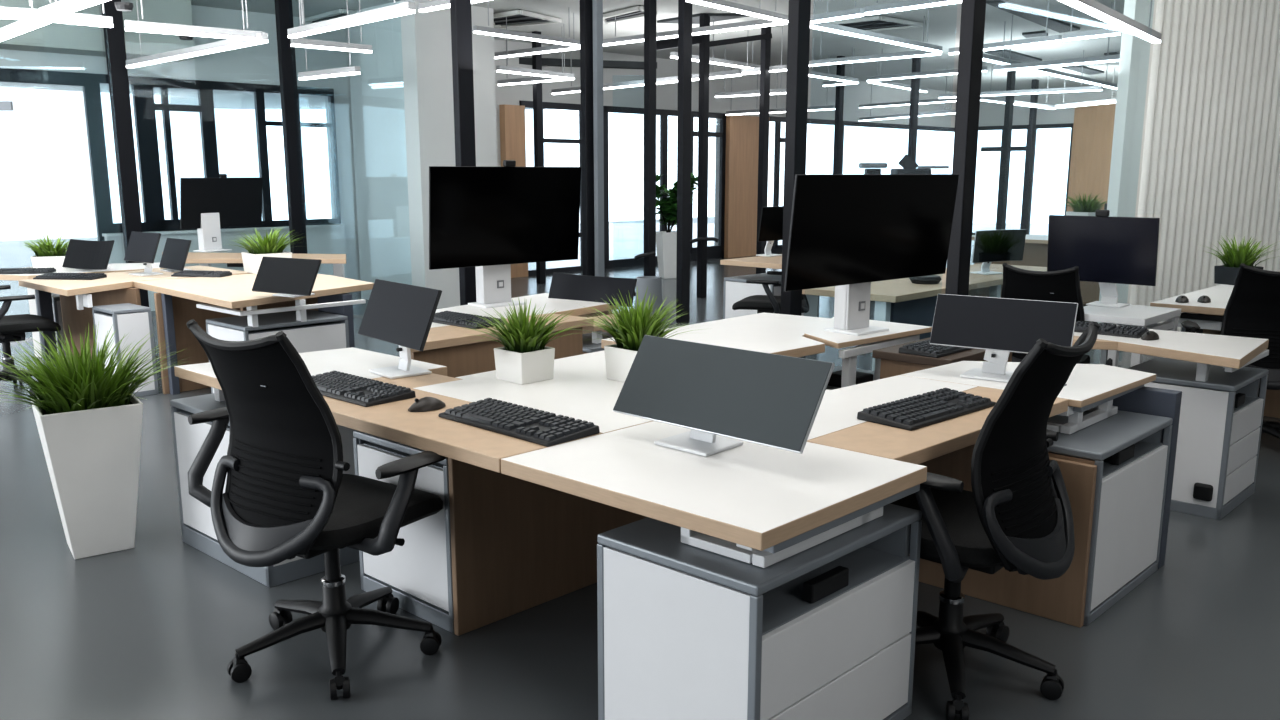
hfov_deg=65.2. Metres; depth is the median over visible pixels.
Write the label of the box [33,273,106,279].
keyboard
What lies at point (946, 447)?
desk
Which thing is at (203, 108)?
window
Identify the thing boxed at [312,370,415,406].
keyboard
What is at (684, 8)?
post
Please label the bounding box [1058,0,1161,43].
linear light
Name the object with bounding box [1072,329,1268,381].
desk
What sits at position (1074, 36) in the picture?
diffuser
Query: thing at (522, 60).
duct
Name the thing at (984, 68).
linear light
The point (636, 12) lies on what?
ceiling vent
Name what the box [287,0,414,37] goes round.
linear light
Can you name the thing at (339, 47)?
diffuser
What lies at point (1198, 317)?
cable tray
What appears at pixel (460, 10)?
post
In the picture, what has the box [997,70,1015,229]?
post
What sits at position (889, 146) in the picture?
window
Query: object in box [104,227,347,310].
wall
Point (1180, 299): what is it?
computer mouse
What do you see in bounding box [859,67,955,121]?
linear light
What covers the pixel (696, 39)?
header beam
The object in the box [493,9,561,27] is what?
ceiling vent
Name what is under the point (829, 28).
diffuser
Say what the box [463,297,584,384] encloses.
potted grass
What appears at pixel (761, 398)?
monitor
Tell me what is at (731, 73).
linear light
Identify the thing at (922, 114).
diffuser
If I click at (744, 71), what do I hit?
diffuser
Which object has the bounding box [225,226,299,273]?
potted grass
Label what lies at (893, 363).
desk
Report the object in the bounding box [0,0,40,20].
linear light
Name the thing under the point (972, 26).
post
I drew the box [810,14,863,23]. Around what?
diffuser
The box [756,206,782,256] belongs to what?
monitor
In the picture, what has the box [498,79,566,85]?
diffuser
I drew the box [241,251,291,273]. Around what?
pot
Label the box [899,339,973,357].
keyboard
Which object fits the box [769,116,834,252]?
window
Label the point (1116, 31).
linear light
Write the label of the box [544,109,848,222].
window
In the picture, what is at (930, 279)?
desk tray
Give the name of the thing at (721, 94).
diffuser
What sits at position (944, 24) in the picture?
ceiling
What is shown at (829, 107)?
linear light
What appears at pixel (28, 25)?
diffuser
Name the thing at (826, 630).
pedestal
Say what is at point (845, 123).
window frame
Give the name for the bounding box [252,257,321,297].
monitor
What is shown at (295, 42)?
linear light
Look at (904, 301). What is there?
desk
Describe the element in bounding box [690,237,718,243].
door handle bar
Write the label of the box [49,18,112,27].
diffuser
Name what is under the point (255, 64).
wall
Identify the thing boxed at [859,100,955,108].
diffuser
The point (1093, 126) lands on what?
wall
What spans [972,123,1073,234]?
window
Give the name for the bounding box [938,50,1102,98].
linear light
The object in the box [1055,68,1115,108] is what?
linear light
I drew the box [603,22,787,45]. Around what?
diffuser
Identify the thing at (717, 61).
diffuser
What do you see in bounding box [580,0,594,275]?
post
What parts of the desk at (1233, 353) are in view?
riser post, edge rail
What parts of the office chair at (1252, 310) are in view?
armrest, frame, backrest, leg, leg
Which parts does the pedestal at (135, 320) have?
door, panel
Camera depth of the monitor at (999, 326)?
3.69 m
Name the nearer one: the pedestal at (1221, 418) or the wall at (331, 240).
the pedestal at (1221, 418)
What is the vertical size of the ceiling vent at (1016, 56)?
0.029 m
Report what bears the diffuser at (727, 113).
attached to the linear light at (756, 111)
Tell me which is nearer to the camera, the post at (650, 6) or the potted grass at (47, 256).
the potted grass at (47, 256)
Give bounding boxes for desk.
[0,262,160,356]
[18,265,252,368]
[133,274,373,394]
[162,252,345,277]
[174,347,446,401]
[322,350,651,635]
[410,293,616,377]
[501,421,926,567]
[601,313,830,357]
[720,256,781,268]
[802,263,1046,370]
[804,317,931,387]
[807,375,1096,627]
[872,337,1011,378]
[901,361,1181,568]
[972,234,1099,303]
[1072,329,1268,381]
[1084,305,1180,405]
[1150,284,1279,417]
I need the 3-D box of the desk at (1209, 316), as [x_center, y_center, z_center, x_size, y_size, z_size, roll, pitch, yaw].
[4.096,0.017,6.028,1.467,0.740,1.569,10,15,44]
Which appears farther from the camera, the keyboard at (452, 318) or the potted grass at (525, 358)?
the keyboard at (452, 318)
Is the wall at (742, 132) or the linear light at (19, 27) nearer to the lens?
the linear light at (19, 27)
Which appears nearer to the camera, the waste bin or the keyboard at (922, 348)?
the keyboard at (922, 348)
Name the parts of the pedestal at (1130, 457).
panel, slot handle, frame, drawer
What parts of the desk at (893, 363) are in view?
leg panel, leg panel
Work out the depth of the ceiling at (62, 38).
9.94 m
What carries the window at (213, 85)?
in the wall at (255, 64)
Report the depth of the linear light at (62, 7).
6.40 m
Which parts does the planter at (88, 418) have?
planter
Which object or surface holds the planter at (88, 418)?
on the floor
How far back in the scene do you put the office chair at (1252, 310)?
5.28 m
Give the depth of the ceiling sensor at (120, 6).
7.07 m
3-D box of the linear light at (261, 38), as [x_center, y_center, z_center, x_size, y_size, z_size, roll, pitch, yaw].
[-3.932,-3.045,8.656,2.826,0.807,0.055,10,15,43]
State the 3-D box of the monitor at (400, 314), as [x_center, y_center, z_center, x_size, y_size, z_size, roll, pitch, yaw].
[-0.901,-0.115,3.791,0.170,0.343,0.507,-9,14,-40]
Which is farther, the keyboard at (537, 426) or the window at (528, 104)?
the window at (528, 104)
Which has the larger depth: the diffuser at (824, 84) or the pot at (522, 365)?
the diffuser at (824, 84)
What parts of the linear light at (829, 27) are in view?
suspension rod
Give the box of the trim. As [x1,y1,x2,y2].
[102,224,345,236]
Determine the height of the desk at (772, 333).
0.740 m
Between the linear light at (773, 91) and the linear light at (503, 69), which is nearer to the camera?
the linear light at (503, 69)
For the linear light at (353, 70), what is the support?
hanging from the ceiling at (944, 24)
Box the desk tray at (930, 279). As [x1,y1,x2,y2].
[909,275,940,283]
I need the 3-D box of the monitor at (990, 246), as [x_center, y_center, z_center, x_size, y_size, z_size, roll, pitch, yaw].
[2.649,-0.820,7.560,0.504,0.336,0.207,-5,12,-26]
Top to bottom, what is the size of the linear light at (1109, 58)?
0.627 m
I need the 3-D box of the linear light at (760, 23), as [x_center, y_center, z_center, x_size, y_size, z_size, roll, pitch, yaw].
[0.465,-3.672,10.775,2.688,0.357,0.055,10,14,42]
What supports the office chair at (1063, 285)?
on the floor
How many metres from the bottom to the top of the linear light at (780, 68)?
0.557 m
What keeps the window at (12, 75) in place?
in the wall at (255, 64)
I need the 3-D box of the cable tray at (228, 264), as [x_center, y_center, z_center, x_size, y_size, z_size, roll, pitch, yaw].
[-3.723,-0.931,9.497,0.380,0.090,0.050,0,11,0]
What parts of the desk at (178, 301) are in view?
leg panel, leg panel, riser post, panel, riser post, leg panel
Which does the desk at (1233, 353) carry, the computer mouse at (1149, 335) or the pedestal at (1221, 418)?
the computer mouse at (1149, 335)
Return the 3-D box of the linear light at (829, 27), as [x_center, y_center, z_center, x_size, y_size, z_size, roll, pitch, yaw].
[2.507,-3.549,10.387,0.055,0.457,2.782,9,14,41]
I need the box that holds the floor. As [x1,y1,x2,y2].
[0,223,1279,719]
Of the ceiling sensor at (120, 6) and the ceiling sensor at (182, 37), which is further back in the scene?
the ceiling sensor at (182, 37)
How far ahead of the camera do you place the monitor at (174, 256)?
7.69 m
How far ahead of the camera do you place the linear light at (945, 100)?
18.16 m
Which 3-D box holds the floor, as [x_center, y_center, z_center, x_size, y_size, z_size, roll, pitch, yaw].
[-1.000,-0.898,13.059,30.000,0.060,34.000,0,11,0]
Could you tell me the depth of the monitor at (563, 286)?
5.98 m
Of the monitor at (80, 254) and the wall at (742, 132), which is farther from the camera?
the wall at (742, 132)
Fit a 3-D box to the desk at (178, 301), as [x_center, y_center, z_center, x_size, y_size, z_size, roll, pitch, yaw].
[-2.599,-0.167,7.003,1.626,0.740,1.224,10,15,43]
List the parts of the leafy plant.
planter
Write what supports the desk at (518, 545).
on the floor
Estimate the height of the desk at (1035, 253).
0.740 m
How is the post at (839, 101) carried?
on the floor
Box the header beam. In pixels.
[656,33,771,50]
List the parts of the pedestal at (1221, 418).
panel, frame, slot handle, drawer, drawer, drawer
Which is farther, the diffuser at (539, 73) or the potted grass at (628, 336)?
the diffuser at (539, 73)
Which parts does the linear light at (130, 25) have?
suspension rod, suspension rod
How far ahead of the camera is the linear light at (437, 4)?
8.96 m
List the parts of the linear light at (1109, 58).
suspension rod, suspension rod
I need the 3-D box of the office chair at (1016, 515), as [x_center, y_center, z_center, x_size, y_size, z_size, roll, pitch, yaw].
[0.969,0.413,2.985,0.664,1.087,0.796,9,14,41]
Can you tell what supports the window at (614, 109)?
in the wall at (255, 64)
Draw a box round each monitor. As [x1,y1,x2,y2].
[62,239,113,269]
[124,231,162,275]
[159,238,191,271]
[180,174,262,251]
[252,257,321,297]
[358,279,441,378]
[429,160,580,307]
[548,272,636,306]
[613,335,834,456]
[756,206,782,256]
[784,174,958,335]
[930,294,1077,381]
[970,229,1026,274]
[1047,210,1159,307]
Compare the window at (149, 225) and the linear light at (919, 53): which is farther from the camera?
the linear light at (919, 53)
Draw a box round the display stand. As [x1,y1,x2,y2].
[859,163,886,173]
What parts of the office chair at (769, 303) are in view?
seat, armrest, armrest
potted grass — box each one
[16,234,68,268]
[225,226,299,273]
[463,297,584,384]
[572,287,702,381]
[1057,192,1106,215]
[1202,236,1279,284]
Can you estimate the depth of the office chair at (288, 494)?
2.87 m
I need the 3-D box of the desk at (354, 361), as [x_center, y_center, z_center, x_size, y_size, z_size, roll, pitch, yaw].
[-1.312,0.093,3.995,0.821,0.140,0.719,9,14,41]
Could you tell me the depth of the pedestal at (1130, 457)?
3.51 m
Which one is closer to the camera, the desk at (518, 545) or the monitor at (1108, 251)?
the desk at (518, 545)
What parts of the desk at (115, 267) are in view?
leg panel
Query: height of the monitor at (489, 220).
0.826 m
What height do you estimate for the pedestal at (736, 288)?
0.580 m
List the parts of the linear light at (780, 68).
suspension rod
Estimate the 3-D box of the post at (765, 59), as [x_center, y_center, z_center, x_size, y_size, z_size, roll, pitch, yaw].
[1.584,-2.566,12.847,0.080,3.296,0.110,10,15,44]
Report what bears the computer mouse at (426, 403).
on the desk at (518, 545)
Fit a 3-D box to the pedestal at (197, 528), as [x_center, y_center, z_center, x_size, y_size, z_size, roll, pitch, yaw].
[-1.443,0.465,4.023,0.741,0.600,0.514,9,14,41]
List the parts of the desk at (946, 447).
leg panel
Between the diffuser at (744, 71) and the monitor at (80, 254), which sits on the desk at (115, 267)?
the monitor at (80, 254)
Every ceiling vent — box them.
[305,8,355,22]
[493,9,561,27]
[603,5,656,23]
[657,13,748,23]
[827,15,922,31]
[985,49,1041,62]
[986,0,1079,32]
[1022,31,1047,37]
[1062,65,1103,74]
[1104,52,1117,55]
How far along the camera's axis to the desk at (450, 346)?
5.11 m
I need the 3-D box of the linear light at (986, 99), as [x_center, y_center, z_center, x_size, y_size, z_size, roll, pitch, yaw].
[6.895,-4.925,18.116,0.055,0.607,3.343,10,14,42]
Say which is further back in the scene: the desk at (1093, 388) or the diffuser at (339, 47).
the diffuser at (339, 47)
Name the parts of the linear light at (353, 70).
suspension rod, suspension rod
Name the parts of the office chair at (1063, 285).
backrest, frame, seat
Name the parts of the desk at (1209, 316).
leg panel, panel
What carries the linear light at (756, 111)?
hanging from the ceiling at (944, 24)
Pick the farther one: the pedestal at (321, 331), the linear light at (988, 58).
the linear light at (988, 58)
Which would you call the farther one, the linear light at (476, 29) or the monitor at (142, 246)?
the linear light at (476, 29)
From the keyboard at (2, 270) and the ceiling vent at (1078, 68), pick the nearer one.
the keyboard at (2, 270)
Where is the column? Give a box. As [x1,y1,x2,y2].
[347,0,496,307]
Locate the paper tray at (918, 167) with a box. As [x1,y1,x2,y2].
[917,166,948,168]
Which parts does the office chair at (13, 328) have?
leg, armrest, leg, armrest, seat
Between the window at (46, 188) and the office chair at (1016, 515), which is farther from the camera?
the window at (46, 188)
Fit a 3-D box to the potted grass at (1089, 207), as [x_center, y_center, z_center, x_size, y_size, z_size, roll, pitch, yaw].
[5.195,-1.706,11.668,0.829,0.561,0.781,-8,13,-35]
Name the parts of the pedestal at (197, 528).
door, panel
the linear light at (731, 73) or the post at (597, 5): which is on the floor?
the post at (597, 5)
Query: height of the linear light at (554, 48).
0.407 m
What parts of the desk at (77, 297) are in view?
leg, support arm, panel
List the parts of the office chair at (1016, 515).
leg, leg, armrest, seat, leg, leg, leg, backrest, frame, adjust knob, armrest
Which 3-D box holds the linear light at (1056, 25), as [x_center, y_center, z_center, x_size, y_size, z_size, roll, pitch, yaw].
[4.670,-4.019,11.722,0.278,0.029,2.932,8,13,36]
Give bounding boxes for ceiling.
[0,0,195,61]
[0,0,1124,108]
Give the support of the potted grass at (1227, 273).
on the desk at (1209, 316)
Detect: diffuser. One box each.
[0,14,40,20]
[0,19,50,41]
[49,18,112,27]
[125,27,255,40]
[126,39,267,67]
[291,44,371,52]
[299,72,359,79]
[473,31,579,46]
[495,47,579,58]
[496,70,574,79]
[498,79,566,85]
[552,74,741,94]
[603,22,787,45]
[670,56,751,68]
[715,92,785,97]
[726,112,758,115]
[742,69,786,74]
[769,108,834,113]
[809,53,940,66]
[809,74,858,83]
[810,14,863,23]
[810,25,941,52]
[823,83,852,86]
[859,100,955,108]
[859,112,955,121]
[867,70,986,81]
[867,82,926,92]
[938,89,1102,98]
[948,40,1061,54]
[980,99,1054,109]
[983,58,1116,89]
[994,59,1119,71]
[1055,102,1115,108]
[1063,33,1119,40]
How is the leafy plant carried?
on the floor
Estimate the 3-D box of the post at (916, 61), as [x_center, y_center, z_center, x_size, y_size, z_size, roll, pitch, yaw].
[4.261,-3.102,15.697,0.080,3.296,0.130,10,15,44]
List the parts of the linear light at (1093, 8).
suspension rod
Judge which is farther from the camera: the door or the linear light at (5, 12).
the door
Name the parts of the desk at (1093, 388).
riser arm, riser post, riser rail, riser arm, riser post, edge rail, leg panel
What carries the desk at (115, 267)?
on the floor
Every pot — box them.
[31,255,66,268]
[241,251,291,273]
[494,346,554,384]
[604,344,637,381]
[1066,211,1094,215]
[1214,265,1263,284]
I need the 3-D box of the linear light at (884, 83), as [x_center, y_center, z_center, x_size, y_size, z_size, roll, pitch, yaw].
[4.203,-4.637,16.176,0.055,0.457,2.403,8,13,35]
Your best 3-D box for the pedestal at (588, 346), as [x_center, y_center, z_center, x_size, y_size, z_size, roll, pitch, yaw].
[-0.242,0.170,5.643,0.474,0.580,0.399,-10,15,-44]
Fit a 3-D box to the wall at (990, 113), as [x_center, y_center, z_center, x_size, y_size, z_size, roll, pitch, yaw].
[12.869,-3.726,19.008,14.000,3.300,0.200,10,15,44]
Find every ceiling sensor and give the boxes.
[114,2,132,11]
[178,35,192,39]
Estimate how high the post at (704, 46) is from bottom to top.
3.296 m
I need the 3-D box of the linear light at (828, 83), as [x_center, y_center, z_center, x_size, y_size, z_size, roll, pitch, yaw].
[3.028,-4.405,15.077,0.055,0.507,0.659,-8,13,-36]
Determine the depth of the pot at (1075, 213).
11.57 m
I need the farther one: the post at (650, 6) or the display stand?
the display stand
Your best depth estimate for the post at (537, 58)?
13.22 m
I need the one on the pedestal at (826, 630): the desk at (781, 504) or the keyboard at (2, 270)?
the desk at (781, 504)
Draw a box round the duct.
[519,57,656,68]
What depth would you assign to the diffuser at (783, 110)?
16.93 m
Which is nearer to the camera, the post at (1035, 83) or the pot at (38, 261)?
the pot at (38, 261)
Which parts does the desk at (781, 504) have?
riser arm, riser rail, edge rail, riser post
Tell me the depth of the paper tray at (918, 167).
11.66 m
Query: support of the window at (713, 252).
in the wall at (255, 64)
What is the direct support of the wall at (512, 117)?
attached to the wall at (255, 64)
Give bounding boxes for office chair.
[0,285,60,395]
[186,319,447,699]
[732,271,808,313]
[890,321,1099,719]
[1001,263,1112,365]
[1181,263,1279,438]
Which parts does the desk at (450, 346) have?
panel, leg panel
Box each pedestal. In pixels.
[35,293,65,363]
[92,303,158,396]
[170,393,359,587]
[206,309,349,393]
[353,430,453,632]
[582,332,612,353]
[597,504,921,719]
[723,273,819,318]
[826,366,874,389]
[1047,410,1172,625]
[1127,357,1268,519]
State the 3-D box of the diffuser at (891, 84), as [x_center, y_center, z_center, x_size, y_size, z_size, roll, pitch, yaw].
[4.203,-4.422,16.217,0.052,0.020,2.403,8,13,35]
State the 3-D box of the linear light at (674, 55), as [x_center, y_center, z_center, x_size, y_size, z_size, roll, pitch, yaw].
[1.050,-4.092,13.141,0.055,0.407,2.071,9,14,38]
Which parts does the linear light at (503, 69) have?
suspension rod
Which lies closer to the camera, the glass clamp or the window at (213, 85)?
the glass clamp
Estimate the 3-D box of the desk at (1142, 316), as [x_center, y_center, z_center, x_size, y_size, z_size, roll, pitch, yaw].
[2.701,0.084,5.669,0.429,0.740,0.606,10,15,44]
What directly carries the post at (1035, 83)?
on the floor
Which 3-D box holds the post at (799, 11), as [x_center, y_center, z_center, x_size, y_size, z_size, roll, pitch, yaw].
[0.952,-1.300,6.115,0.080,3.296,0.120,10,15,44]
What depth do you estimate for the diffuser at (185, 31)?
7.53 m
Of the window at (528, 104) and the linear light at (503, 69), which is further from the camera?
the window at (528, 104)
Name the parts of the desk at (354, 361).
support post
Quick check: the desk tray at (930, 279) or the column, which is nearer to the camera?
the desk tray at (930, 279)
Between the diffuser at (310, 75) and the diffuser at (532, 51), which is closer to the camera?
the diffuser at (310, 75)
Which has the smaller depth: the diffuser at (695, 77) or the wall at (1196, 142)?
the wall at (1196, 142)
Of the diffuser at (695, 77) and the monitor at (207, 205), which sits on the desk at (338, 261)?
the monitor at (207, 205)
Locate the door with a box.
[634,251,654,259]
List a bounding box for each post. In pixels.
[101,0,148,306]
[274,0,306,253]
[450,0,475,305]
[532,31,545,283]
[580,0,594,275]
[592,0,604,276]
[644,0,656,275]
[676,0,691,322]
[697,13,709,297]
[756,26,770,273]
[781,0,810,357]
[833,56,844,173]
[908,57,920,161]
[945,0,985,295]
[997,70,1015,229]
[1021,79,1038,234]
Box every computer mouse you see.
[408,397,445,411]
[1141,331,1158,339]
[1175,295,1188,302]
[1197,295,1210,302]
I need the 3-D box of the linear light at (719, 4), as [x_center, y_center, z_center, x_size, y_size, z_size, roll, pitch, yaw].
[0.924,-3.372,9.176,0.055,0.357,1.640,8,14,38]
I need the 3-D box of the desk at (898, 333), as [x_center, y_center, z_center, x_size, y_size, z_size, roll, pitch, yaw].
[0.992,-0.034,4.922,0.744,0.248,0.540,-9,14,-41]
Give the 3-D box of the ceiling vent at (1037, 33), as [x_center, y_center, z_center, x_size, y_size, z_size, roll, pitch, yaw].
[5.218,-4.297,13.196,0.291,0.029,0.401,6,12,28]
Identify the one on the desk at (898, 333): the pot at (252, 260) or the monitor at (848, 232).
the monitor at (848, 232)
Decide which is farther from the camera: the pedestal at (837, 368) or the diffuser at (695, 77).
the diffuser at (695, 77)
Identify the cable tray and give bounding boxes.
[196,299,365,315]
[227,263,243,266]
[1162,316,1221,330]
[1180,313,1222,321]
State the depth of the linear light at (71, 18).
6.97 m
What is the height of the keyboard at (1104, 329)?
0.033 m
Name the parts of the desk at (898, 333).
riser post, riser post, edge rail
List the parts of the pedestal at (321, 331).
panel, drawer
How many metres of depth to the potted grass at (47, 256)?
7.95 m
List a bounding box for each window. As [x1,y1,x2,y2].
[0,68,104,240]
[0,87,178,240]
[88,73,155,232]
[143,77,215,230]
[170,108,262,220]
[208,81,268,228]
[259,84,340,226]
[519,100,605,275]
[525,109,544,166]
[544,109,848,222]
[605,106,643,267]
[656,109,725,263]
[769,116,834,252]
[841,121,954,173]
[847,126,1070,222]
[929,129,1043,222]
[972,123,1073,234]
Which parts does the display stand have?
post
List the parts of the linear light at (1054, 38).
suspension rod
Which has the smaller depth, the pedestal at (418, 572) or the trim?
the pedestal at (418, 572)
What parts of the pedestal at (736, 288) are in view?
panel, drawer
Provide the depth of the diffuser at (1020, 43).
10.54 m
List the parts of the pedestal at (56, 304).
panel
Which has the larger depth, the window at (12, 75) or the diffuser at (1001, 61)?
the diffuser at (1001, 61)
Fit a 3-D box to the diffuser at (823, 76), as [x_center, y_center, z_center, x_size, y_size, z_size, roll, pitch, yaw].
[2.744,-4.002,14.250,0.052,0.020,1.575,8,13,37]
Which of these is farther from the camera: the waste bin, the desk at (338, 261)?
the desk at (338, 261)
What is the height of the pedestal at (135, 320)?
0.600 m
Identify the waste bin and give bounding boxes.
[634,276,662,322]
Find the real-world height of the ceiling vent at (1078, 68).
0.029 m
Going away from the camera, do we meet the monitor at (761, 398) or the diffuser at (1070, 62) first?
the monitor at (761, 398)
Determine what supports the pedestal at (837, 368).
on the floor
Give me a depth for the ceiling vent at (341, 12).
11.45 m
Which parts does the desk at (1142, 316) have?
leg, leg, riser rail, leg, riser rail, leg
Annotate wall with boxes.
[0,5,956,279]
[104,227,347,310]
[499,105,527,277]
[724,115,768,257]
[979,87,1116,125]
[1067,103,1115,211]
[1097,0,1279,331]
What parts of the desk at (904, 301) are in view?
leg, modesty panel, modesty panel, leg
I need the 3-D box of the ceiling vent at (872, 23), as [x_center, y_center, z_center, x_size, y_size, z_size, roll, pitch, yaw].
[2.835,-4.101,12.210,0.892,0.049,0.983,10,15,43]
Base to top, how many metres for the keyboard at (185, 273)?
0.033 m
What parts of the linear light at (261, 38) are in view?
suspension rod, suspension rod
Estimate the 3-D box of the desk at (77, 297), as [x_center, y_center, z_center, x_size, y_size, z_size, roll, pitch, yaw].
[-3.700,-0.258,7.488,0.923,0.740,1.515,7,13,34]
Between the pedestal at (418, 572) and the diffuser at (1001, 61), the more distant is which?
the diffuser at (1001, 61)
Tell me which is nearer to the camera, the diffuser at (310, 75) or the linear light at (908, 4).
the linear light at (908, 4)
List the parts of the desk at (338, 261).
leg, leg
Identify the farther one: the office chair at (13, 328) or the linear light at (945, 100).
the linear light at (945, 100)
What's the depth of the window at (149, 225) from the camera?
10.65 m
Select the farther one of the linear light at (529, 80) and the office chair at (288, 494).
the linear light at (529, 80)
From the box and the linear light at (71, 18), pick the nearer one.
the box
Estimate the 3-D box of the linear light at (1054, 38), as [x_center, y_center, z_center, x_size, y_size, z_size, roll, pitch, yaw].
[3.858,-3.565,10.609,0.055,0.507,1.367,-7,13,-33]
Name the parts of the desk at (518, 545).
leg panel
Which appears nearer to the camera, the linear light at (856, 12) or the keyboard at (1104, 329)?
the keyboard at (1104, 329)
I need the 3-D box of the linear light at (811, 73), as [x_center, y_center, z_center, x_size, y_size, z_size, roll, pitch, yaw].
[2.744,-4.241,14.205,0.055,0.507,1.575,8,13,37]
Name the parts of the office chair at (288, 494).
armrest, frame, backrest, leg, leg, leg, adjust knob, leg, seat, leg, lever, armrest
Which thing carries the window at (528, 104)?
in the wall at (255, 64)
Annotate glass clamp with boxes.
[0,101,13,110]
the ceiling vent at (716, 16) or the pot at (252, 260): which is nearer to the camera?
the pot at (252, 260)
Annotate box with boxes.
[828,370,872,386]
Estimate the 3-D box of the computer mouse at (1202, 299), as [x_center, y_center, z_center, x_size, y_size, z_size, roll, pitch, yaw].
[3.355,-0.365,5.945,0.072,0.039,0.124,6,12,29]
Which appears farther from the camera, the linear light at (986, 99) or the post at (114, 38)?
the linear light at (986, 99)
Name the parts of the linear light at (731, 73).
suspension rod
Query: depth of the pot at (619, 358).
3.67 m
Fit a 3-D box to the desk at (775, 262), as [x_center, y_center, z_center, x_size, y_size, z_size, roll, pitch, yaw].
[1.547,-0.835,8.933,1.362,0.140,1.018,-10,15,-44]
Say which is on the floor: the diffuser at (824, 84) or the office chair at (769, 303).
the office chair at (769, 303)
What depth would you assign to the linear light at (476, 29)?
10.65 m
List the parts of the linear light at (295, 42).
suspension rod, suspension rod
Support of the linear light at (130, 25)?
hanging from the ceiling at (944, 24)
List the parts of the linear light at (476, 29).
suspension rod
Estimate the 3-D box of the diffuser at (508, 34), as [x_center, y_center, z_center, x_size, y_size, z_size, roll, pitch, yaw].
[-1.173,-3.444,10.741,0.052,0.020,1.532,9,14,40]
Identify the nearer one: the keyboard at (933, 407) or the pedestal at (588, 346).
the keyboard at (933, 407)
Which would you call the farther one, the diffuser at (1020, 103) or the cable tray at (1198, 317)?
the diffuser at (1020, 103)
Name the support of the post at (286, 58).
on the floor
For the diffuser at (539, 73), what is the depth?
12.12 m
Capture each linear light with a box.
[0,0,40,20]
[0,0,50,41]
[38,0,109,19]
[49,0,112,27]
[124,0,264,40]
[125,0,267,67]
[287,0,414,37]
[290,0,371,52]
[298,0,359,79]
[418,0,489,11]
[473,1,579,46]
[494,13,579,58]
[496,17,574,79]
[497,26,566,85]
[551,19,741,94]
[603,0,787,45]
[670,41,759,68]
[686,0,787,22]
[715,45,785,97]
[726,62,758,115]
[741,25,786,74]
[769,64,834,113]
[809,16,940,66]
[809,38,858,83]
[810,0,863,23]
[810,0,942,52]
[823,49,854,86]
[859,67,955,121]
[859,75,955,108]
[864,0,961,14]
[867,49,986,81]
[867,53,927,92]
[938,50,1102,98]
[948,0,1061,54]
[980,65,1054,109]
[983,21,1116,89]
[994,2,1119,71]
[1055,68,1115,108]
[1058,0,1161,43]
[1063,0,1120,40]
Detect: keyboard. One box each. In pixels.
[0,268,55,273]
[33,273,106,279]
[171,270,231,276]
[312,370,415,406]
[433,311,503,328]
[438,398,599,446]
[857,388,995,430]
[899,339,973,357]
[1074,321,1148,337]
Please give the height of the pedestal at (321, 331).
0.560 m
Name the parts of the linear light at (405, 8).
suspension rod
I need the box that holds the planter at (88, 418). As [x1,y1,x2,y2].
[0,323,190,559]
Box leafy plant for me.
[642,173,697,278]

